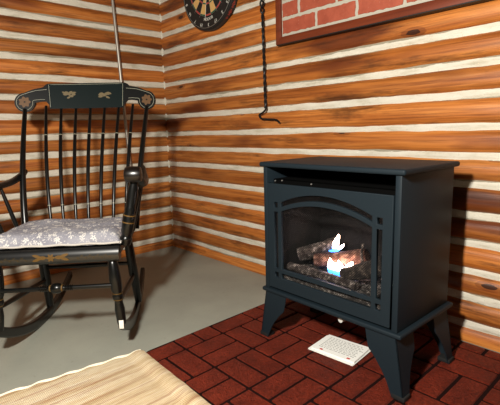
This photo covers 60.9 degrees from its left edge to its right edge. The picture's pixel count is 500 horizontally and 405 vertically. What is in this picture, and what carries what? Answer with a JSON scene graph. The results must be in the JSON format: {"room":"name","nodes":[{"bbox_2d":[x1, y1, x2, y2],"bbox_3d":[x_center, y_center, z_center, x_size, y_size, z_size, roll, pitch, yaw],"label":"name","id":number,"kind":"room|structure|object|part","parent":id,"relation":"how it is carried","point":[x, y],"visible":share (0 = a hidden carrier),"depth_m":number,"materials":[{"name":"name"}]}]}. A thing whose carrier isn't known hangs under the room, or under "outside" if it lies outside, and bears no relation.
{"room":"log cabin living room","nodes":[
{"label":"log cabin living room","id":0,"kind":"room"},
{"bbox_2d":[0,0,172,284],"bbox_3d":[-1.806,-0.595,2.002,3.215,2.278,0.141,-10,13,-42],"label":"wall","id":1,"kind":"structure","parent":0,"point":[43,42],"depth_m":2.63,"materials":[{"name":"brown wood"}]},
{"bbox_2d":[111,0,131,165],"bbox_3d":[-0.841,-0.808,2.750,0.067,1.338,0.049,-10,13,-42],"label":"metal rod","id":2,"kind":"object","parent":1,"relation":"hanging from","point":[112,1],"visible":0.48,"depth_m":2.71,"materials":[{"name":"grey metal"}]},
{"bbox_2d":[0,246,499,393],"bbox_3d":[-0.591,0.738,1.005,3.320,0.080,3.520,-10,13,-42],"label":"floor","id":3,"kind":"structure","parent":0,"point":[185,292],"depth_m":2.04,"materials":[{"name":"grey concrete"}]},
{"bbox_2d":[0,82,155,337],"bbox_3d":[-0.749,0.006,1.855,0.670,1.087,0.722,-2,10,-5],"label":"rocking chair","id":4,"kind":"object","parent":3,"relation":"on","point":[61,96],"visible":0.98,"depth_m":1.93,"materials":[{"name":"black paint"}]},
{"bbox_3d":[-0.924,0.335,1.563,0.057,0.287,0.045,-2,10,-5],"label":"leg","id":5,"kind":"part","parent":4,"relation":"part of","materials":[{"name":"black paint"}]},
{"bbox_3d":[-1.038,-0.090,1.721,0.062,0.083,0.464,-2,10,-1],"label":"arm","id":6,"kind":"part","parent":4,"relation":"part of","materials":[{"name":"black paint"}]},
{"bbox_3d":[-1.026,-0.152,1.935,0.032,0.553,0.274,-4,10,-17],"label":"post","id":7,"kind":"part","parent":4,"relation":"part of","materials":[{"name":"black paint"}]},
{"bbox_3d":[-0.943,0.315,1.955,0.042,0.382,0.114,-4,10,-17],"label":"leg","id":8,"kind":"part","parent":4,"relation":"part of","materials":[{"name":"black paint"}]},
{"bbox_3d":[-0.716,0.195,1.546,0.476,0.058,0.048,-2,10,-5],"label":"seat rail","id":9,"kind":"part","parent":4,"relation":"part of","materials":[{"name":"black paint"}]},
{"bbox_2d":[0,217,122,248],"bbox_3d":[-0.732,0.106,1.700,0.492,0.057,0.341,-2,10,-5],"label":"seat cushion","id":10,"kind":"object","parent":4,"relation":"on","point":[88,231],"visible":0.94,"depth_m":1.57,"materials":[{"name":"grey fabric"}]},
{"bbox_3d":[-0.734,0.150,1.748,0.484,0.042,0.410,-2,10,-5],"label":"seat","id":11,"kind":"part","parent":4,"relation":"part of","materials":[{"name":"black paint"}]},
{"bbox_3d":[-0.786,-0.510,2.056,0.654,0.134,0.072,-2,10,-5],"label":"crest rail","id":12,"kind":"part","parent":4,"relation":"part of","materials":[{"name":"black paint"}]},
{"bbox_3d":[-0.785,-0.514,2.051,0.356,0.117,0.041,-2,10,-5],"label":"crest panel","id":13,"kind":"part","parent":4,"relation":"part of","materials":[{"name":"black paint"}]},
{"bbox_3d":[-0.502,0.318,1.597,0.057,0.287,0.045,-2,10,-5],"label":"leg","id":14,"kind":"part","parent":4,"relation":"part of","materials":[{"name":"black paint"}]},
{"bbox_3d":[-0.449,0.039,1.580,0.085,0.245,0.048,-2,10,-5],"label":"arm post","id":15,"kind":"part","parent":4,"relation":"part of","materials":[{"name":"black paint"}]},
{"bbox_3d":[-0.549,0.299,1.987,0.042,0.382,0.114,0,10,8],"label":"leg","id":16,"kind":"part","parent":4,"relation":"part of","materials":[{"name":"black paint"}]},
{"bbox_3d":[-0.501,-0.173,1.978,0.032,0.553,0.274,0,10,8],"label":"post","id":17,"kind":"part","parent":4,"relation":"part of","materials":[{"name":"black paint"}]},
{"bbox_3d":[-0.450,-0.114,1.769,0.062,0.083,0.464,-3,10,-8],"label":"arm","id":18,"kind":"part","parent":4,"relation":"part of","materials":[{"name":"black paint"}]},
{"bbox_2d":[0,349,210,404],"bbox_3d":[-0.383,0.719,0.775,1.159,0.021,1.700,-10,13,-42],"label":"rag rug","id":19,"kind":"object","parent":3,"relation":"on","point":[133,378],"visible":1,"depth_m":1.41,"materials":[{"name":"beige fabric"}]},
{"bbox_2d":[146,298,499,404],"bbox_3d":[0.463,0.600,1.372,0.938,0.013,1.574,-10,13,-42],"label":"brick hearth","id":20,"kind":"object","parent":3,"relation":"on","point":[228,361],"visible":0.8,"depth_m":1.50,"materials":[{"name":"red brick"}]},
{"bbox_2d":[308,335,369,365],"bbox_3d":[0.337,0.554,1.605,0.191,0.006,0.138,7,13,42],"label":"leaflet","id":21,"kind":"object","parent":20,"relation":"on","point":[310,347],"visible":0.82,"depth_m":1.55,"materials":[{"name":"white paper"}]},
{"bbox_2d":[312,334,369,363],"bbox_3d":[0.342,0.548,1.604,0.178,0.008,0.132,7,13,41],"label":"leaflet","id":22,"kind":"object","parent":21,"relation":"on","point":[343,349],"visible":0.99,"depth_m":1.59,"materials":[{"name":"white paper"}]},
{"bbox_2d":[319,337,362,357],"bbox_3d":[0.349,0.545,1.603,0.154,0.002,0.087,7,13,41],"label":"print","id":23,"kind":"object","parent":22,"relation":"on","point":[335,345],"depth_m":1.60,"materials":[{"name":"grey paper"}]},
{"bbox_2d":[259,156,459,402],"bbox_3d":[0.376,0.202,1.576,0.365,0.707,0.634,-10,13,-41],"label":"gas stove","id":24,"kind":"object","parent":20,"relation":"on","point":[400,210],"visible":0.98,"depth_m":1.39,"materials":[{"name":"black paint"}]},
{"bbox_3d":[0.129,0.444,1.718,0.105,0.195,0.140,-10,13,-41],"label":"leg","id":25,"kind":"part","parent":24,"relation":"part of","materials":[{"name":"black paint"}]},
{"bbox_3d":[0.249,0.153,1.454,0.012,0.408,0.520,-10,13,-41],"label":"door","id":26,"kind":"part","parent":24,"relation":"part of","materials":[{"name":"black paint"}]},
{"bbox_2d":[284,260,380,309],"bbox_3d":[0.354,0.289,1.568,0.252,0.042,0.448,-10,13,-42],"label":"bed","id":27,"kind":"object","parent":24,"relation":"on","point":[313,266],"visible":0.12,"depth_m":1.50,"materials":[{"name":"grey stone"}]},
{"bbox_2d":[297,237,334,260],"bbox_3d":[0.266,0.184,1.676,0.165,0.100,0.058,0,10,10],"label":"log","id":28,"kind":"object","parent":27,"relation":"on","point":[329,239],"visible":0.49,"depth_m":1.66,"materials":[{"name":"brown wood"}]},
{"bbox_2d":[287,262,358,289],"bbox_3d":[0.258,0.264,1.552,0.034,0.033,0.309,-10,13,-42],"label":"log","id":29,"kind":"object","parent":27,"relation":"on","point":[293,267],"visible":0.53,"depth_m":1.53,"materials":[{"name":"brown wood"}]},
{"bbox_2d":[328,258,352,275],"bbox_3d":[0.325,0.235,1.538,0.028,0.063,0.105,-10,13,-42],"label":"flame","id":30,"kind":"object","parent":27,"relation":"on","point":[332,263],"visible":0.36,"depth_m":1.54,"materials":[{"name":"white"}]},
{"bbox_2d":[313,249,369,266],"bbox_3d":[0.343,0.207,1.597,0.207,0.092,0.064,4,11,30],"label":"log","id":31,"kind":"object","parent":27,"relation":"on","point":[357,250],"visible":0.52,"depth_m":1.57,"materials":[{"name":"brown wood"}]},
{"bbox_2d":[330,234,343,251],"bbox_3d":[0.327,0.155,1.612,0.022,0.077,0.071,-10,13,-42],"label":"flame","id":32,"kind":"object","parent":31,"relation":"on","point":[337,243],"visible":0.58,"depth_m":1.60,"materials":[{"name":"white"}]},
{"bbox_2d":[339,256,381,280],"bbox_3d":[0.390,0.228,1.464,0.166,0.107,0.069,4,11,29],"label":"log","id":33,"kind":"object","parent":27,"relation":"on","point":[364,262],"visible":0.49,"depth_m":1.45,"materials":[{"name":"brown wood"}]},
{"bbox_2d":[360,244,363,261],"bbox_3d":[0.395,0.179,1.498,0.014,0.066,0.021,0,10,9],"label":"twig","id":34,"kind":"object","parent":33,"relation":"on","point":[361,250],"visible":0.64,"depth_m":1.50,"materials":[{"name":"brown wood"}]},
{"bbox_3d":[0.315,-0.085,1.479,0.132,0.069,0.524,-10,13,-41],"label":"vent panel","id":35,"kind":"part","parent":24,"relation":"part of","materials":[{"name":"black metal"}]},
{"bbox_3d":[0.382,0.350,1.601,0.362,0.016,0.598,-10,13,-41],"label":"plate","id":36,"kind":"part","parent":24,"relation":"part of","materials":[{"name":"black paint"}]},
{"bbox_3d":[0.454,0.496,1.359,0.105,0.195,0.140,-10,13,-41],"label":"leg","id":37,"kind":"part","parent":24,"relation":"part of","materials":[{"name":"black paint"}]},
{"bbox_3d":[0.635,0.465,1.518,0.105,0.195,0.140,-10,13,-41],"label":"leg","id":38,"kind":"part","parent":24,"relation":"part of","materials":[{"name":"black paint"}]},
{"bbox_2d":[160,0,499,351],"bbox_3d":[0.545,-0.637,1.866,0.141,2.283,3.520,-10,13,-42],"label":"wall","id":39,"kind":"structure","parent":0,"point":[425,87],"depth_m":1.98,"materials":[{"name":"brown wood"}]},
{"bbox_2d":[159,0,173,238],"bbox_3d":[-0.603,-0.785,3.024,0.018,2.250,0.015,-1,10,3],"label":"trim","id":40,"kind":"structure","parent":39,"relation":"attached to","point":[160,16],"depth_m":3.03,"materials":[{"name":"brown wood"}]},
{"bbox_2d":[184,0,237,30],"bbox_3d":[-0.232,-1.258,2.461,0.048,0.499,0.499,-10,13,-42],"label":"dartboard","id":41,"kind":"object","parent":39,"relation":"attached to","point":[205,15],"visible":1,"depth_m":2.47,"materials":[{"name":"black"}]},
{"bbox_2d":[275,0,490,46],"bbox_3d":[0.633,-1.088,1.549,0.037,0.766,1.474,-10,13,-42],"label":"brick panel","id":42,"kind":"object","parent":39,"relation":"attached to","point":[297,21],"visible":1,"depth_m":1.85,"materials":[{"name":"red brick"}]},
{"bbox_3d":[0.066,-1.138,2.182,0.042,0.013,0.012,-10,13,-42],"label":"nail","id":43,"kind":"object","parent":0,"visible":0},
{"bbox_2d":[258,0,279,122],"bbox_3d":[0.096,-0.778,2.205,0.026,0.730,0.157,-10,13,-42],"label":"fireplace poker","id":44,"kind":"object","parent":43,"relation":"hanging from","point":[262,1],"visible":1,"depth_m":2.23,"materials":[{"name":"black metal"}]}
]}

